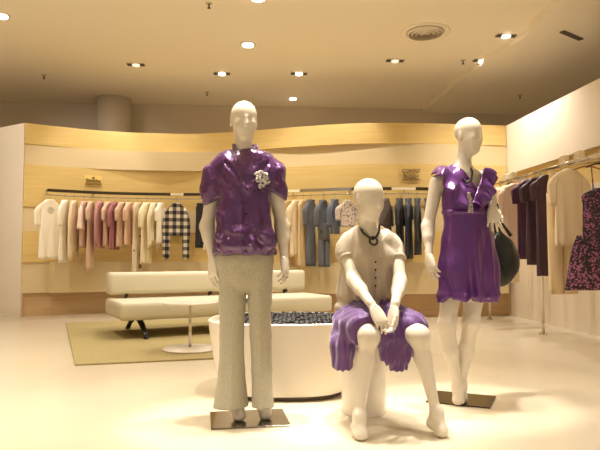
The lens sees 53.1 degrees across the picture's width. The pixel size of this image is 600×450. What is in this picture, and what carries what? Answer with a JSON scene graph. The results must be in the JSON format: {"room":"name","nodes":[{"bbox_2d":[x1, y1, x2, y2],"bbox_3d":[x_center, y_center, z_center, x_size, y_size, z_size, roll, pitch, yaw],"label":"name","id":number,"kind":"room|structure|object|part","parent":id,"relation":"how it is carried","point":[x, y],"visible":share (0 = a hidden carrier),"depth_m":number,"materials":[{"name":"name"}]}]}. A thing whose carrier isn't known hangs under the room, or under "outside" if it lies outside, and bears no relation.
{"room":"clothing store","nodes":[
{"label":"clothing store","id":0,"kind":"room"},
{"bbox_2d":[0,123,24,316],"bbox_3d":[-5.609,-0.043,10.166,3.232,3.000,0.156,-2,-3,32],"label":"wall","id":1,"kind":"structure","parent":0,"point":[12,138],"depth_m":9.40,"materials":[{"name":"beige paint"}]},
{"bbox_2d":[84,175,101,185],"bbox_3d":[-3.375,-0.722,9.794,0.270,0.170,0.057,1,-3,-26],"label":"sign","id":2,"kind":"object","parent":1,"relation":"attached to","point":[89,180],"depth_m":9.79,"materials":[{"name":"brown metal"}]},
{"bbox_2d":[22,231,442,261],"bbox_3d":[-0.511,0.355,9.716,7.650,0.480,0.984,0,-3,0],"label":"trim","id":3,"kind":"structure","parent":1,"relation":"attached to","point":[30,239],"depth_m":9.69,"materials":[{"name":"brown wood"}]},
{"bbox_2d":[23,206,443,232],"bbox_3d":[-0.511,-0.074,9.750,7.650,0.380,0.962,0,-3,0],"label":"trim","id":4,"kind":"structure","parent":1,"relation":"attached to","point":[28,212],"depth_m":9.32,"materials":[{"name":"beige paint"}]},
{"bbox_2d":[23,164,506,209],"bbox_3d":[-0.511,-0.594,9.763,7.650,0.660,0.984,0,-3,0],"label":"wall panel","id":5,"kind":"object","parent":1,"relation":"attached to","point":[37,178],"depth_m":9.51,"materials":[{"name":"brown wood"}]},
{"bbox_2d":[46,187,428,199],"bbox_3d":[-0.995,-0.476,9.528,6.048,0.104,1.158,0,-3,2],"label":"rail","id":6,"kind":"object","parent":5,"relation":"attached to","point":[349,189],"visible":0.57,"depth_m":9.20,"materials":[{"name":"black metal"}]},
{"label":"clothes hanger","id":7,"kind":"object","parent":6,"relation":"hanging from","visible":0},
{"bbox_2d":[286,200,298,256],"bbox_3d":[-0.061,0.050,9.162,0.102,0.866,0.453,-2,-4,39],"label":"shirt","id":8,"kind":"object","parent":7,"relation":"hanging from","point":[292,210],"visible":0.56,"depth_m":9.08,"materials":[{"name":"beige fabric"}]},
{"bbox_3d":[-3.787,-0.390,9.096,0.207,0.173,0.046,3,-4,-44],"label":"clothes hanger","id":9,"kind":"object","parent":6,"relation":"hanging from","visible":0},
{"bbox_2d":[34,199,58,258],"bbox_3d":[-3.788,0.065,9.073,0.468,0.904,0.100,3,-4,-44],"label":"tunic","id":10,"kind":"object","parent":9,"relation":"hanging from","point":[45,213],"visible":0.84,"depth_m":9.03,"materials":[{"name":"beige fabric"}]},
{"label":"clothes hanger","id":11,"kind":"object","parent":6,"relation":"hanging from","visible":0},
{"bbox_2d":[94,201,103,247],"bbox_3d":[-3.157,-0.001,9.445,0.102,0.735,0.490,0,-3,-1],"label":"cardigan","id":12,"kind":"object","parent":11,"relation":"hanging from","point":[98,223],"visible":0.79,"depth_m":9.31,"materials":[{"name":"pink fabric"}]},
{"bbox_3d":[0.345,-0.393,9.040,0.023,0.173,0.166,-2,-4,38],"label":"clothes hanger","id":13,"kind":"object","parent":6,"relation":"hanging from","visible":0},
{"bbox_2d":[314,200,329,230],"bbox_3d":[0.344,-0.144,9.027,0.102,0.463,0.437,-2,-4,38],"label":"jacket","id":14,"kind":"object","parent":13,"relation":"hanging from","point":[320,211],"visible":0.82,"depth_m":8.94,"materials":[{"name":"grey fabric"}]},
{"bbox_2d":[318,223,329,266],"bbox_3d":[0.359,0.296,9.000,0.184,0.660,0.112,1,-3,-17],"label":"trousers","id":15,"kind":"object","parent":14,"relation":"hanging from","point":[323,236],"visible":0.97,"depth_m":8.96,"materials":[{"name":"grey fabric"}]},
{"bbox_3d":[0.316,0.416,8.981,0.093,0.420,0.097,-1,-3,17],"label":"leg","id":16,"kind":"part","parent":15,"relation":"part of","materials":[{"name":"grey fabric"}]},
{"bbox_3d":[0.403,0.417,9.007,0.093,0.420,0.092,2,-4,-40],"label":"leg","id":17,"kind":"part","parent":15,"relation":"part of","materials":[{"name":"grey fabric"}]},
{"bbox_2d":[24,144,505,170],"bbox_3d":[-0.511,-1.082,9.801,7.650,0.320,0.961,0,-3,0],"label":"wall panel","id":18,"kind":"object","parent":1,"relation":"attached to","point":[34,154],"depth_m":9.56,"materials":[{"name":"beige paint"}]},
{"bbox_2d":[25,123,505,151],"bbox_3d":[-0.511,-1.403,9.804,7.650,0.320,0.984,0,-3,0],"label":"wall panel","id":19,"kind":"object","parent":1,"relation":"attached to","point":[353,133],"depth_m":9.56,"materials":[{"name":"brown wood"}]},
{"bbox_2d":[402,169,420,180],"bbox_3d":[1.719,-0.774,9.263,0.293,0.182,0.013,0,-3,-4],"label":"sign","id":20,"kind":"object","parent":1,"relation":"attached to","point":[410,170],"depth_m":9.26,"materials":[{"name":"brown metal"}]},
{"bbox_2d":[85,201,94,269],"bbox_3d":[-3.276,0.166,9.380,0.110,1.075,0.518,0,-3,-5],"label":"dress","id":21,"kind":"object","parent":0,"point":[89,210],"visible":0.96,"depth_m":9.27,"materials":[{"name":"beige fabric"}]},
{"bbox_2d":[97,95,130,131],"bbox_3d":[-3.630,-0.470,11.638,0.640,4.000,0.640,0,-3,-4],"label":"trim column","id":22,"kind":"structure","parent":0,"point":[113,111],"depth_m":11.44,"materials":[{"name":"beige paint"}]},
{"bbox_2d":[0,101,525,133],"bbox_3d":[-0.462,-0.435,12.338,16.000,4.000,0.200,0,-3,-4],"label":"wall","id":23,"kind":"structure","parent":0,"point":[145,118],"depth_m":12.21,"materials":[{"name":"beige paint"}]},
{"bbox_2d":[22,292,508,316],"bbox_3d":[-0.511,1.255,9.696,7.650,0.360,0.934,0,-3,0],"label":"wall","id":24,"kind":"structure","parent":0,"point":[33,304],"depth_m":9.42,"materials":[{"name":"brown wood"}]},
{"bbox_2d":[21,262,508,293],"bbox_3d":[-0.506,0.831,9.628,7.641,0.480,1.031,0,-3,2],"label":"trim","id":25,"kind":"structure","parent":24,"relation":"attached to","point":[37,277],"depth_m":9.37,"materials":[{"name":"beige paint"}]},
{"bbox_2d":[0,0,553,108],"bbox_3d":[0.092,-2.885,5.374,16.000,0.200,16.400,0,-3,-4],"label":"ceiling","id":26,"kind":"structure","parent":0,"point":[84,49],"depth_m":8.87,"materials":[{"name":"beige paint"}]},
{"bbox_2d":[0,12,10,19],"bbox_3d":[-3.805,-2.657,7.635,0.230,0.029,0.230,0,-3,-4],"label":"recessed light","id":27,"kind":"object","parent":26,"relation":"in","point":[3,16],"visible":1,"depth_m":7.62,"materials":[{"name":"beige"}]},
{"bbox_2d":[127,63,144,66],"bbox_3d":[-2.623,-2.559,9.594,0.270,0.030,0.120,0,-3,-4],"label":"recessed light","id":28,"kind":"object","parent":26,"relation":"in","point":[128,64],"visible":1,"depth_m":9.56,"materials":[{"name":"beige"}]},
{"bbox_2d":[205,1,212,8],"bbox_3d":[-1.103,-2.656,7.270,0.090,0.070,0.090,0,-3,-4],"label":"sprinkler","id":29,"kind":"object","parent":26,"relation":"attached to","point":[208,3],"visible":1,"depth_m":7.26,"materials":[{"name":"beige"}]},
{"bbox_2d":[214,72,229,75],"bbox_3d":[-1.309,-2.536,10.068,0.270,0.030,0.120,0,-3,-4],"label":"recessed light","id":30,"kind":"object","parent":26,"relation":"in","point":[215,73],"visible":1,"depth_m":10.03,"materials":[{"name":"beige"}]},
{"bbox_2d":[240,41,255,47],"bbox_3d":[-0.753,-2.604,8.684,0.230,0.029,0.230,0,-3,-4],"label":"recessed light","id":31,"kind":"object","parent":26,"relation":"in","point":[247,44],"visible":1,"depth_m":8.63,"materials":[{"name":"beige"}]},
{"bbox_2d":[291,72,306,75],"bbox_3d":[-0.017,-2.536,10.068,0.270,0.030,0.120,0,-3,-4],"label":"recessed light","id":32,"kind":"object","parent":26,"relation":"in","point":[292,73],"visible":1,"depth_m":10.03,"materials":[{"name":"beige"}]},
{"bbox_2d":[386,59,403,62],"bbox_3d":[1.488,-2.569,9.397,0.270,0.030,0.120,0,-3,-4],"label":"recessed light","id":33,"kind":"object","parent":26,"relation":"in","point":[387,60],"visible":1,"depth_m":9.36,"materials":[{"name":"beige"}]},
{"bbox_2d":[400,23,449,41],"bbox_3d":[1.712,-2.618,8.216,0.670,0.050,0.670,0,-3,-4],"label":"ceiling vent","id":34,"kind":"object","parent":26,"relation":"in","point":[421,32],"visible":1,"depth_m":8.15,"materials":[{"name":"white metal"}]},
{"bbox_2d":[472,59,482,62],"bbox_3d":[2.851,-2.569,9.397,0.270,0.030,0.120,0,-3,-4],"label":"recessed light","id":35,"kind":"object","parent":26,"relation":"in","point":[474,60],"visible":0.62,"depth_m":9.35,"materials":[{"name":"beige"}]},
{"bbox_2d":[495,33,516,38],"bbox_3d":[2.860,-2.623,8.329,0.270,0.030,0.120,0,-3,-4],"label":"recessed light","id":36,"kind":"object","parent":26,"relation":"in","point":[503,35],"visible":1,"depth_m":8.29,"materials":[{"name":"beige"}]},
{"bbox_2d":[0,313,599,449],"bbox_3d":[0.092,1.269,5.166,16.000,0.120,16.400,0,-3,-4],"label":"floor","id":37,"kind":"structure","parent":0,"point":[546,388],"depth_m":3.79,"materials":[{"name":"tile"}]},
{"bbox_2d":[66,318,213,365],"bbox_3d":[-1.290,1.299,7.105,2.682,0.014,3.762,1,-3,-22],"label":"rug","id":38,"kind":"object","parent":37,"relation":"on","point":[102,342],"visible":0.43,"depth_m":6.58,"materials":[{"name":"beige carpet"}]},
{"bbox_2d":[162,300,217,352],"bbox_3d":[-1.096,1.003,5.992,0.540,0.466,0.540,0,-3,-4],"label":"side table","id":39,"kind":"object","parent":38,"relation":"on","point":[180,348],"visible":0.93,"depth_m":5.93,"materials":[{"name":"beige"}]},
{"bbox_3d":[-1.096,1.001,5.992,0.032,0.430,0.032,0,-3,-4],"label":"stem","id":40,"kind":"part","parent":39,"relation":"part of","materials":[{"name":"silver metal"}]},
{"bbox_2d":[105,270,331,338],"bbox_3d":[-0.981,0.955,7.631,2.720,0.716,1.049,1,-3,-27],"label":"sofa","id":41,"kind":"object","parent":38,"relation":"on","point":[130,309],"visible":0.68,"depth_m":7.48,"materials":[{"name":"beige leather"}]},
{"bbox_3d":[-1.168,0.750,8.000,2.720,0.270,0.220,1,-3,-27],"label":"backrest","id":42,"kind":"part","parent":41,"relation":"part of","materials":[{"name":"beige leather"}]},
{"bbox_3d":[-0.997,1.013,7.658,2.720,0.200,0.980,1,-3,-27],"label":"seat","id":43,"kind":"part","parent":41,"relation":"part of","materials":[{"name":"beige leather"}]},
{"bbox_2d":[199,101,290,429],"bbox_3d":[-0.321,0.197,3.509,0.537,1.856,0.363,0,-3,-9],"label":"mannequin","id":44,"kind":"object","parent":37,"relation":"on","point":[239,188],"visible":1,"depth_m":3.42},
{"bbox_3d":[-0.296,1.120,3.469,0.440,0.008,0.360,0,-3,-9],"label":"plate","id":45,"kind":"part","parent":44,"relation":"part of","materials":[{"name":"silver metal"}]},
{"bbox_2d":[208,312,341,401],"bbox_3d":[-0.115,0.911,4.260,1.060,0.506,0.860,0,-3,0],"label":"planter","id":46,"kind":"object","parent":37,"relation":"on","point":[303,370],"visible":0.4,"depth_m":3.86,"materials":[{"name":"beige plastic"}]},
{"bbox_2d":[245,311,334,323],"bbox_3d":[-0.061,0.667,4.262,0.860,0.051,0.768,0,-3,0],"label":"pebbles","id":47,"kind":"object","parent":46,"relation":"on","point":[295,317],"visible":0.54,"depth_m":4.19,"materials":[{"name":"black stone"}]},
{"bbox_2d":[341,346,385,417],"bbox_3d":[0.388,0.877,3.647,0.276,0.512,0.276,0,-3,-4],"label":"pedestal","id":48,"kind":"object","parent":37,"relation":"on","point":[376,398],"visible":0.3,"depth_m":3.54,"materials":[{"name":"beige plastic"}]},
{"bbox_2d":[329,178,448,440],"bbox_3d":[0.462,0.422,3.401,0.577,1.389,0.598,0,-3,-4],"label":"mannequin","id":49,"kind":"object","parent":48,"relation":"on","point":[369,315],"visible":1,"depth_m":3.30},
{"bbox_2d":[369,236,377,245],"bbox_3d":[0.417,0.091,3.408,0.059,0.058,0.024,1,-3,-14],"label":"pendant","id":50,"kind":"object","parent":49,"relation":"attached to","point":[370,237],"depth_m":3.40,"materials":[{"name":"black"}]},
{"bbox_2d":[421,117,503,408],"bbox_3d":[1.054,0.224,3.869,0.502,1.842,0.563,-1,-3,24],"label":"mannequin","id":51,"kind":"object","parent":37,"relation":"on","point":[468,269],"visible":1,"depth_m":3.78},
{"bbox_3d":[1.062,1.144,3.942,0.400,0.008,0.340,-1,-3,24],"label":"plate","id":52,"kind":"part","parent":51,"relation":"part of","materials":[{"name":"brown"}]},
{"bbox_3d":[1.060,-0.140,3.742,0.053,0.130,0.014,2,-3,-28],"label":"bead trim","id":53,"kind":"part","parent":51,"relation":"part of","materials":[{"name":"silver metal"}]},
{"bbox_2d":[494,204,519,286],"bbox_3d":[1.344,0.143,4.059,0.317,0.549,0.162,3,-4,-41],"label":"handbag","id":54,"kind":"object","parent":51,"relation":"hanging from","point":[508,256],"visible":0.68,"depth_m":4.03,"materials":[{"name":"black leather"}]},
{"bbox_3d":[1.333,-0.027,4.032,0.097,0.212,0.260,-2,-4,41],"label":"handle","id":55,"kind":"part","parent":54,"relation":"part of","materials":[{"name":"black leather"}]},
{"bbox_2d":[486,150,599,334],"bbox_3d":[3.174,0.265,7.257,0.607,2.095,3.383,0,-3,-4],"label":"rail","id":56,"kind":"object","parent":37,"relation":"on","point":[579,155],"visible":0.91,"depth_m":7.19,"materials":[{"name":"silver metal"}]},
{"bbox_3d":[2.793,0.403,8.869,0.033,1.960,0.034,0,-3,-4],"label":"post","id":57,"kind":"part","parent":56,"relation":"part of","materials":[{"name":"silver metal"}]},
{"bbox_3d":[2.920,0.322,7.247,0.033,1.960,0.034,0,-3,-4],"label":"post","id":58,"kind":"part","parent":56,"relation":"part of","materials":[{"name":"silver metal"}]},
{"bbox_2d":[565,235,599,290],"bbox_3d":[3.002,0.389,6.192,0.622,0.559,0.177,1,-3,-12],"label":"skirt","id":59,"kind":"object","parent":56,"relation":"hanging from","point":[583,273],"visible":0.85,"depth_m":6.12,"materials":[{"name":"fabric"}]},
{"bbox_2d":[573,156,599,169],"bbox_3d":[3.002,-0.648,6.244,0.373,0.173,0.023,1,-3,-12],"label":"clothes hanger","id":60,"kind":"object","parent":56,"relation":"hanging from","point":[586,156],"visible":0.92,"depth_m":6.24,"materials":[{"name":"brown wood"}]},
{"bbox_2d":[586,152,599,167],"bbox_3d":[3.016,-0.657,6.066,0.290,0.173,0.023,1,-3,-14],"label":"clothes hanger","id":61,"kind":"object","parent":56,"relation":"hanging from","point":[598,163],"visible":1,"depth_m":6.05,"materials":[{"name":"grey metal"}]},
{"bbox_2d":[581,167,599,240],"bbox_3d":[3.016,-0.208,6.043,0.416,0.743,0.101,1,-3,-14],"label":"blouse","id":62,"kind":"object","parent":61,"relation":"hanging from","point":[590,199],"visible":1,"depth_m":5.99,"materials":[{"name":"fabric"}]},
{"label":"clothes hanger","id":63,"kind":"object","parent":56,"relation":"hanging from","visible":0},
{"bbox_2d":[548,168,590,245],"bbox_3d":[2.973,-0.197,6.614,0.550,0.848,0.100,1,-3,-14],"label":"blouse","id":64,"kind":"object","parent":63,"relation":"hanging from","point":[566,188],"visible":0.88,"depth_m":6.57,"materials":[{"name":"beige fabric"}]},
{"bbox_3d":[2.863,-0.559,8.018,0.290,0.173,0.023,1,-3,-22],"label":"clothes hanger","id":65,"kind":"object","parent":56,"relation":"hanging from","visible":0},
{"bbox_2d":[497,183,517,250],"bbox_3d":[2.862,-0.080,7.994,0.582,0.943,0.100,1,-3,-22],"label":"blouse","id":66,"kind":"object","parent":65,"relation":"hanging from","point":[509,210],"visible":0.42,"depth_m":7.93,"materials":[{"name":"beige fabric"}]},
{"label":"clothes hanger","id":67,"kind":"object","parent":56,"relation":"hanging from","visible":0},
{"bbox_2d":[493,187,500,232],"bbox_3d":[2.828,-0.031,8.443,0.534,0.996,0.100,1,-3,-24],"label":"blouse","id":68,"kind":"object","parent":67,"relation":"hanging from","point":[497,188],"visible":0.02,"depth_m":8.39,"materials":[{"name":"beige fabric"}]},
{"label":"clothes hanger","id":69,"kind":"object","parent":56,"relation":"hanging from","visible":0},
{"bbox_2d":[546,172,577,293],"bbox_3d":[2.958,0.088,6.770,0.366,1.376,0.119,1,-3,-12],"label":"dress","id":70,"kind":"object","parent":69,"relation":"hanging from","point":[558,256],"visible":0.45,"depth_m":6.71,"materials":[{"name":"beige fabric"}]},
{"bbox_3d":[2.869,0.207,6.744,0.184,1.136,0.113,1,-3,-12],"label":"leg","id":71,"kind":"part","parent":70,"relation":"part of","materials":[{"name":"beige fabric"}]},
{"bbox_3d":[3.047,0.209,6.784,0.183,1.136,0.109,1,-3,-12],"label":"leg","id":72,"kind":"part","parent":70,"relation":"part of","materials":[{"name":"beige fabric"}]},
{"bbox_2d":[423,0,599,114],"bbox_3d":[5.168,-2.547,9.437,4.843,0.070,6.668,0,-3,-4],"label":"ceiling","id":73,"kind":"structure","parent":0,"point":[544,65],"depth_m":9.60,"materials":[{"name":"beige paint"}]},
{"bbox_2d":[560,30,582,40],"bbox_3d":[3.686,-2.567,8.140,0.491,0.021,0.070,2,-4,-37],"label":"ceiling vent","id":74,"kind":"object","parent":73,"relation":"in","point":[564,32],"visible":1,"depth_m":8.11,"materials":[{"name":"brown metal"}]},
{"bbox_2d":[506,78,599,173],"bbox_3d":[3.647,-1.327,6.700,0.300,0.780,6.240,0,-3,-4],"label":"wall","id":75,"kind":"structure","parent":0,"point":[570,123],"depth_m":7.95,"materials":[{"name":"beige paint"}]},
{"bbox_2d":[511,182,599,336],"bbox_3d":[3.598,0.374,6.476,0.120,1.800,5.960,0,-3,-4],"label":"wall","id":76,"kind":"structure","parent":0,"point":[580,312],"depth_m":8.07,"materials":[{"name":"beige"}]},
{"bbox_2d":[508,147,599,314],"bbox_3d":[3.601,-0.015,6.711,0.100,2.600,6.400,0,-3,-4],"label":"trim","id":77,"kind":"structure","parent":76,"relation":"attached to","point":[586,172],"depth_m":7.59,"materials":[{"name":"brown wood"}]},
{"bbox_3d":[-3.606,-0.385,9.211,0.027,0.173,0.249,0,-3,-2],"label":"clothes hanger","id":78,"kind":"object","parent":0,"visible":0},
{"bbox_2d":[57,200,69,262],"bbox_3d":[-3.607,0.099,9.187,0.100,0.961,0.534,0,-3,-2],"label":"blouse","id":79,"kind":"object","parent":78,"relation":"hanging from","point":[63,209],"visible":0.84,"depth_m":9.08,"materials":[{"name":"beige fabric"}]},
{"label":"clothes hanger","id":80,"kind":"object","parent":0,"visible":0},
{"bbox_2d":[101,202,110,246],"bbox_3d":[-3.047,0.015,9.491,0.111,0.762,0.499,0,-3,2],"label":"blouse","id":81,"kind":"object","parent":80,"relation":"hanging from","point":[105,238],"visible":0.6,"depth_m":9.36,"materials":[{"name":"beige fabric"}]},
{"label":"clothes hanger","id":82,"kind":"object","parent":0,"visible":0},
{"bbox_2d":[107,202,119,249],"bbox_3d":[-2.946,0.014,9.526,0.100,0.757,0.534,0,-3,4],"label":"blouse","id":83,"kind":"object","parent":82,"relation":"hanging from","point":[111,222],"visible":0.58,"depth_m":9.38,"materials":[{"name":"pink fabric"}]},
{"label":"clothes hanger","id":84,"kind":"object","parent":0,"visible":0},
{"bbox_2d":[114,202,126,249],"bbox_3d":[-2.844,0.018,9.556,0.109,0.762,0.517,0,-3,6],"label":"blouse","id":85,"kind":"object","parent":84,"relation":"hanging from","point":[118,212],"visible":0.72,"depth_m":9.44,"materials":[{"name":"beige fabric"}]},
{"label":"clothes hanger","id":86,"kind":"object","parent":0,"visible":0},
{"bbox_2d":[77,201,86,247],"bbox_3d":[-3.366,-0.010,9.341,0.113,0.727,0.586,0,-3,-6],"label":"dress","id":87,"kind":"object","parent":86,"relation":"hanging from","point":[81,223],"visible":0.82,"depth_m":9.18,"materials":[{"name":"beige fabric"}]},
{"label":"clothes hanger","id":88,"kind":"object","parent":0,"visible":0},
{"bbox_2d":[123,202,132,244],"bbox_3d":[-2.740,-0.021,9.586,0.104,0.682,0.470,0,-3,4],"label":"blouse","id":89,"kind":"object","parent":88,"relation":"hanging from","point":[127,210],"visible":0.96,"depth_m":9.51,"materials":[{"name":"beige fabric"}]},
{"label":"clothes hanger","id":90,"kind":"object","parent":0,"visible":0},
{"bbox_2d":[132,202,141,271],"bbox_3d":[-2.606,0.238,9.604,0.101,1.197,0.282,-1,-3,12],"label":"dress","id":91,"kind":"object","parent":90,"relation":"hanging from","point":[136,238],"visible":0.72,"depth_m":9.52,"materials":[{"name":"beige fabric"}]},
{"bbox_3d":[-1.611,-0.360,9.710,0.025,0.173,0.138,-2,-3,34],"label":"clothes hanger","id":92,"kind":"object","parent":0,"visible":0},
{"bbox_2d":[195,203,204,249],"bbox_3d":[-1.611,0.026,9.691,0.100,0.762,0.199,-2,-3,34],"label":"dress","id":93,"kind":"object","parent":92,"relation":"hanging from","point":[199,243],"visible":0.6,"depth_m":9.63,"materials":[{"name":"black fabric"}]},
{"label":"clothes hanger","id":94,"kind":"object","parent":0,"visible":0},
{"bbox_2d":[285,200,294,266],"bbox_3d":[-0.184,0.132,9.205,0.468,1.024,0.111,3,-4,-44],"label":"dress","id":95,"kind":"object","parent":94,"relation":"hanging from","point":[288,202],"visible":0.09,"depth_m":9.17,"materials":[{"name":"brown fabric"}]},
{"label":"clothes hanger","id":96,"kind":"object","parent":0,"visible":0},
{"bbox_2d":[297,199,308,268],"bbox_3d":[0.045,0.138,9.118,0.116,1.045,0.238,-2,-4,38],"label":"dress","id":97,"kind":"object","parent":96,"relation":"hanging from","point":[301,264],"visible":0.77,"depth_m":9.05,"materials":[{"name":"beige fabric"}]},
{"label":"clothes hanger","id":98,"kind":"object","parent":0,"visible":0},
{"bbox_2d":[302,199,315,265],"bbox_3d":[0.166,0.118,9.076,0.100,1.010,0.405,-2,-4,40],"label":"dress","id":99,"kind":"object","parent":98,"relation":"hanging from","point":[308,209],"visible":0.89,"depth_m":9.02,"materials":[{"name":"grey fabric"}]},
{"label":"clothes hanger","id":100,"kind":"object","parent":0,"visible":0},
{"bbox_2d":[394,198,404,246],"bbox_3d":[1.473,0.154,8.852,0.110,1.104,0.516,-1,-3,23],"label":"dress","id":101,"kind":"object","parent":100,"relation":"hanging from","point":[399,207],"visible":0.66,"depth_m":8.77,"materials":[{"name":"black fabric"}]},
{"label":"clothes hanger","id":102,"kind":"object","parent":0,"visible":0},
{"bbox_2d":[404,198,413,258],"bbox_3d":[1.607,0.051,8.865,0.103,0.898,0.518,-1,-3,21],"label":"dress","id":103,"kind":"object","parent":102,"relation":"hanging from","point":[408,208],"visible":0.98,"depth_m":8.74,"materials":[{"name":"black fabric"}]},
{"label":"clothes hanger","id":104,"kind":"object","parent":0,"visible":0},
{"bbox_2d":[154,203,165,243],"bbox_3d":[-2.252,-0.029,9.675,0.100,0.656,0.454,-1,-3,10],"label":"blouse","id":105,"kind":"object","parent":104,"relation":"hanging from","point":[159,211],"visible":0.81,"depth_m":9.58,"materials":[{"name":"beige fabric"}]},
{"bbox_3d":[2.931,-0.603,7.151,0.221,0.173,0.023,1,-3,-20],"label":"clothes hanger","id":106,"kind":"object","parent":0,"visible":0},
{"bbox_2d":[529,175,548,275],"bbox_3d":[2.930,0.004,7.119,0.501,1.197,0.105,1,-3,-20],"label":"dress","id":107,"kind":"object","parent":106,"relation":"hanging from","point":[538,188],"visible":0.44,"depth_m":7.06,"materials":[{"name":"purple fabric"}]},
{"bbox_3d":[2.909,-0.589,7.427,0.207,0.173,0.023,1,-3,-20],"label":"clothes hanger","id":108,"kind":"object","parent":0,"visible":0},
{"bbox_2d":[519,178,537,264],"bbox_3d":[2.909,-0.045,7.399,0.483,1.071,0.113,1,-3,-20],"label":"dress","id":109,"kind":"object","parent":108,"relation":"hanging from","point":[524,192],"visible":0.44,"depth_m":7.34,"materials":[{"name":"purple fabric"}]},
{"label":"clothes hanger","id":110,"kind":"object","parent":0,"visible":0},
{"bbox_2d":[511,180,528,258],"bbox_3d":[2.891,-0.067,7.643,0.501,1.004,0.105,1,-3,-22],"label":"dress","id":111,"kind":"object","parent":110,"relation":"hanging from","point":[521,207],"visible":0.34,"depth_m":7.57,"materials":[{"name":"purple fabric"}]},
{"label":"clothes hanger","id":112,"kind":"object","parent":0,"visible":0},
{"bbox_2d":[497,185,519,282],"bbox_3d":[2.846,0.121,8.203,0.358,1.324,0.103,1,-3,-24],"label":"dress","id":113,"kind":"object","parent":112,"relation":"hanging from","point":[516,278],"visible":0.11,"depth_m":8.18,"materials":[{"name":"beige fabric"}]},
{"bbox_3d":[-2.000,-0.359,9.719,0.187,0.173,0.046,0,-3,-10],"label":"clothes hanger","id":114,"kind":"object","parent":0,"visible":0},
{"bbox_2d":[162,203,189,258],"bbox_3d":[-1.999,0.097,9.696,0.450,0.907,0.114,0,-3,-10],"label":"jacket","id":115,"kind":"object","parent":114,"relation":"hanging from","point":[176,220],"visible":1,"depth_m":9.67,"materials":[{"name":"fabric"}]},
{"bbox_3d":[0.521,-0.396,8.984,0.023,0.173,0.166,-2,-3,34],"label":"clothes hanger","id":116,"kind":"object","parent":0,"visible":0},
{"bbox_2d":[327,199,340,233],"bbox_3d":[0.523,-0.129,8.970,0.110,0.520,0.439,-2,-3,34],"label":"jacket","id":117,"kind":"object","parent":116,"relation":"hanging from","point":[335,225],"visible":0.79,"depth_m":8.89,"materials":[{"name":"grey fabric"}]},
{"bbox_3d":[0.712,-0.398,8.937,0.166,0.173,0.039,1,-3,-23],"label":"clothes hanger","id":118,"kind":"object","parent":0,"visible":0},
{"bbox_2d":[335,200,358,226],"bbox_3d":[0.711,-0.172,8.925,0.438,0.398,0.100,1,-3,-23],"label":"blouse","id":119,"kind":"object","parent":118,"relation":"hanging from","point":[347,212],"visible":0.93,"depth_m":8.88,"materials":[{"name":"white fabric"}]},
{"label":"clothes hanger","id":120,"kind":"object","parent":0,"visible":0},
{"bbox_2d":[378,198,393,231],"bbox_3d":[1.266,-0.111,8.866,0.100,0.573,0.518,-2,-3,31],"label":"jacket","id":121,"kind":"object","parent":120,"relation":"hanging from","point":[386,219],"visible":0.7,"depth_m":8.82,"materials":[{"name":"brown fabric"}]},
{"label":"clothes hanger","id":122,"kind":"object","parent":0,"visible":0},
{"bbox_2d":[414,198,421,254],"bbox_3d":[1.741,0.023,8.874,0.100,0.840,0.459,-1,-3,19],"label":"jacket","id":123,"kind":"object","parent":122,"relation":"hanging from","point":[417,210],"visible":0.99,"depth_m":8.73,"materials":[{"name":"black fabric"}]},
{"bbox_3d":[-3.495,-0.381,9.281,0.026,0.173,0.235,0,-3,-4],"label":"clothes hanger","id":124,"kind":"object","parent":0,"visible":0},
{"bbox_2d":[67,200,78,260],"bbox_3d":[-3.495,0.086,9.257,0.114,0.927,0.475,0,-3,-4],"label":"shirt","id":125,"kind":"object","parent":124,"relation":"hanging from","point":[73,232],"visible":0.96,"depth_m":9.17,"materials":[{"name":"beige fabric"}]},
{"bbox_3d":[-2.469,-0.362,9.660,0.024,0.173,0.221,-1,-3,14],"label":"clothes hanger","id":126,"kind":"object","parent":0,"visible":0},
{"bbox_2d":[138,202,151,263],"bbox_3d":[-2.470,0.129,9.636,0.102,0.975,0.502,-1,-3,14],"label":"shirt","id":127,"kind":"object","parent":126,"relation":"hanging from","point":[146,253],"visible":0.68,"depth_m":9.52,"materials":[{"name":"beige fabric"}]},
{"label":"clothes hanger","id":128,"kind":"object","parent":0,"visible":0},
{"bbox_2d":[147,203,159,250],"bbox_3d":[-2.361,0.033,9.658,0.100,0.782,0.427,-1,-3,11],"label":"shirt","id":129,"kind":"object","parent":128,"relation":"hanging from","point":[151,223],"visible":0.66,"depth_m":9.53,"materials":[{"name":"beige fabric"}]}
]}

